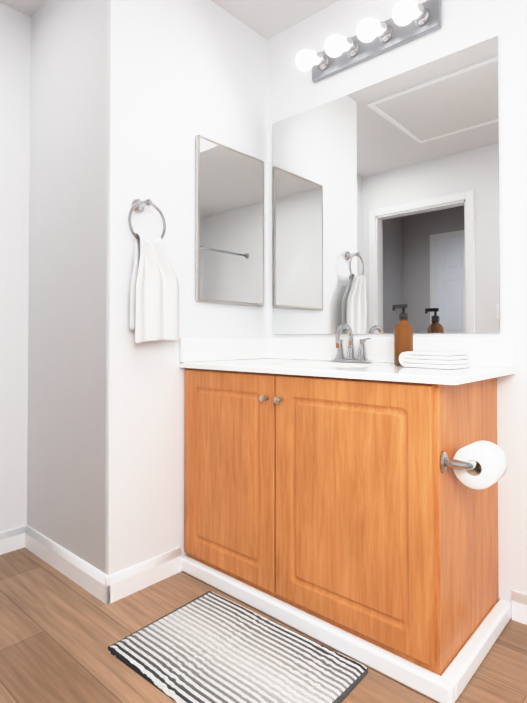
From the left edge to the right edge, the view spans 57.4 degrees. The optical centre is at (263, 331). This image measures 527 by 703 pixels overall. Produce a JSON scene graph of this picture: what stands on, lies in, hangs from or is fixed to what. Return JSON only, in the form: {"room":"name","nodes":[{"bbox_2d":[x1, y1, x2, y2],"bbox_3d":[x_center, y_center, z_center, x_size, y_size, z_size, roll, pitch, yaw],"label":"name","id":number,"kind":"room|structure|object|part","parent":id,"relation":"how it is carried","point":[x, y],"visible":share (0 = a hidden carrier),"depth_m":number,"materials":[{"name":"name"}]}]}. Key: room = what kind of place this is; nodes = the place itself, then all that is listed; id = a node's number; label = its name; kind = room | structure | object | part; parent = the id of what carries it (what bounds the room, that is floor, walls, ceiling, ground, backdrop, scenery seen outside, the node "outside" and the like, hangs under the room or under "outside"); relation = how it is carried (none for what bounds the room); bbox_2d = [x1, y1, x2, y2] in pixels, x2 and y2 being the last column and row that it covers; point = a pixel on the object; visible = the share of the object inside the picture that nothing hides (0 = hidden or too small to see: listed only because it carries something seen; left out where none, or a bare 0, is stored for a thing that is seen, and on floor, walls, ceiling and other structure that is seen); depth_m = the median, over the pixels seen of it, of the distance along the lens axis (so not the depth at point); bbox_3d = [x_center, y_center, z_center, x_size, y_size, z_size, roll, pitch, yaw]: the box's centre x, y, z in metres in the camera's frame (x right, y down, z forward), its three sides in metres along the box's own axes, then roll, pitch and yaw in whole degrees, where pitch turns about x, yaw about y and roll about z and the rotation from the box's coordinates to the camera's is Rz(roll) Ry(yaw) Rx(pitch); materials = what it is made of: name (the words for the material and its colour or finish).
{"room":"bathroom","nodes":[
{"label":"bathroom","id":0,"kind":"room"},
{"bbox_2d":[0,3,30,531],"bbox_3d":[-1.565,-0.244,1.720,0.100,2.414,1.365,-1,-1,42],"label":"wall","id":1,"kind":"structure","parent":0,"point":[15,26],"depth_m":2.15,"materials":[{"name":"white paint"}]},
{"bbox_2d":[0,525,25,554],"bbox_3d":[-1.489,0.916,1.701,0.013,0.094,1.265,-1,-1,42],"label":"baseboard","id":2,"kind":"structure","parent":1,"relation":"attached to","point":[13,539],"depth_m":2.12,"materials":[{"name":"white wood"}]},
{"bbox_2d":[27,0,267,575],"bbox_3d":[-0.525,-0.236,2.278,0.700,2.414,0.855,-1,-1,42],"label":"wall","id":3,"kind":"structure","parent":0,"point":[182,74],"depth_m":1.91,"materials":[{"name":"white paint"}]},
{"bbox_2d":[25,525,109,604],"bbox_3d":[-0.811,0.919,1.933,0.713,0.094,0.013,-1,-1,42],"label":"baseboard","id":4,"kind":"structure","parent":3,"relation":"attached to","point":[86,576],"depth_m":1.88,"materials":[{"name":"white wood"}]},
{"bbox_2d":[105,547,181,604],"bbox_3d":[-0.444,0.917,1.817,0.013,0.094,0.330,-1,-1,42],"label":"baseboard","id":5,"kind":"structure","parent":3,"relation":"attached to","point":[137,577],"depth_m":1.80,"materials":[{"name":"white wood"}]},
{"bbox_2d":[128,198,178,342],"bbox_3d":[-0.419,-0.227,1.795,0.097,0.543,0.217,-1,-1,42],"label":"towel ring","id":6,"kind":"object","parent":3,"relation":"attached to","point":[154,300],"visible":1,"depth_m":1.76,"materials":[{"name":"white fabric"}]},
{"bbox_2d":[195,135,263,305],"bbox_3d":[-0.141,-0.473,2.169,0.018,0.699,0.416,-1,-1,42],"label":"medicine cabinet mirror","id":7,"kind":"object","parent":3,"relation":"attached to","point":[229,225],"visible":1,"depth_m":2.14,"materials":[{"name":"silver metal"}]},
{"bbox_2d":[0,0,338,39],"bbox_3d":[-0.706,-1.501,0.413,4.550,0.060,4.100,-1,-1,42],"label":"ceiling","id":8,"kind":"structure","parent":0,"point":[267,19],"depth_m":2.17,"materials":[{"name":"white paint"}]},
{"bbox_2d":[0,547,526,702],"bbox_3d":[-0.706,0.972,0.375,4.550,0.060,4.100,-1,-1,42],"label":"floor","id":9,"kind":"structure","parent":0,"point":[60,632],"depth_m":1.46,"materials":[{"name":"brown wood"}]},
{"bbox_2d":[108,591,367,702],"bbox_3d":[-0.088,0.951,1.403,0.668,0.014,0.451,-1,-1,42],"label":"bath mat","id":10,"kind":"object","parent":9,"relation":"on","point":[209,647],"visible":1,"depth_m":1.38,"materials":[{"name":"white fabric"}]},
{"bbox_2d":[179,337,515,702],"bbox_3d":[0.247,0.494,1.771,1.108,0.940,0.556,-1,-1,42],"label":"bathroom vanity","id":11,"kind":"object","parent":9,"relation":"on","point":[327,502],"visible":1,"depth_m":1.49,"materials":[{"name":"brown wood"}]},
{"bbox_2d":[331,324,371,362],"bbox_3d":[0.327,0.048,1.913,0.164,0.154,0.137,-1,-1,42],"label":"faucet","id":12,"kind":"object","parent":11,"relation":"on","point":[352,358],"visible":1,"depth_m":1.92,"materials":[{"name":"silver metal"}]},
{"bbox_2d":[392,304,412,365],"bbox_3d":[0.499,0.013,1.727,0.075,0.218,0.066,-1,-1,42],"label":"soap bottle","id":13,"kind":"object","parent":11,"relation":"on","point":[403,334],"visible":0.92,"depth_m":1.70,"materials":[{"name":"brown"}]},
{"bbox_2d":[399,351,470,368],"bbox_3d":[0.564,0.094,1.593,0.132,0.052,0.192,1,-1,-38],"label":"folded towel","id":14,"kind":"object","parent":11,"relation":"on","point":[438,359],"visible":1,"depth_m":1.54,"materials":[{"name":"white fabric"}]},
{"bbox_2d":[440,440,507,489],"bbox_3d":[0.574,0.360,1.298,0.128,0.114,0.176,-1,-1,42],"label":"toilet paper holder","id":15,"kind":"object","parent":11,"relation":"attached to","point":[480,465],"visible":1,"depth_m":1.26,"materials":[{"name":"white paper"}]},
{"bbox_2d":[268,0,526,617],"bbox_3d":[0.891,-0.245,1.647,3.850,2.414,0.100,-1,-1,42],"label":"wall","id":16,"kind":"structure","parent":0,"point":[293,89],"depth_m":1.65,"materials":[{"name":"white paint"}]},
{"bbox_2d":[296,0,440,82],"bbox_3d":[0.391,-1.182,1.926,0.583,0.124,0.170,-1,-1,42],"label":"sconce","id":17,"kind":"object","parent":16,"relation":"attached to","point":[408,21],"visible":1,"depth_m":1.91,"materials":[{"name":"chrome"},{"name":"glass"}]},
{"bbox_3d":[0.186,-1.160,2.065,0.081,0.084,0.102,-1,-1,42],"label":"vanity light bulb","id":18,"kind":"part","parent":17,"relation":"part of","materials":[{"name":"white glass"}]},
{"bbox_3d":[0.297,-1.161,1.965,0.081,0.084,0.102,-1,-1,42],"label":"vanity light bulb","id":19,"kind":"part","parent":17,"relation":"part of","materials":[{"name":"white glass"}]},
{"bbox_3d":[0.409,-1.163,1.865,0.081,0.084,0.102,-1,-1,42],"label":"vanity light bulb","id":20,"kind":"part","parent":17,"relation":"part of","materials":[{"name":"white glass"}]},
{"bbox_3d":[0.520,-1.165,1.765,0.081,0.084,0.102,-1,-1,42],"label":"vanity light bulb","id":21,"kind":"part","parent":17,"relation":"part of","materials":[{"name":"white glass"}]},
{"bbox_2d":[273,35,500,334],"bbox_3d":[0.427,-0.501,1.994,1.028,1.027,0.006,-1,-1,42],"label":"mirror","id":22,"kind":"object","parent":16,"relation":"attached to","point":[386,194],"visible":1,"depth_m":1.90,"materials":[{"name":"clear glass"}]},
{"bbox_2d":[511,590,526,624],"bbox_3d":[1.521,0.905,0.988,1.855,0.094,0.013,-1,-1,42],"label":"baseboard","id":23,"kind":"structure","parent":16,"relation":"attached to","point":[519,606],"depth_m":1.59,"materials":[{"name":"white wood"}]}
]}

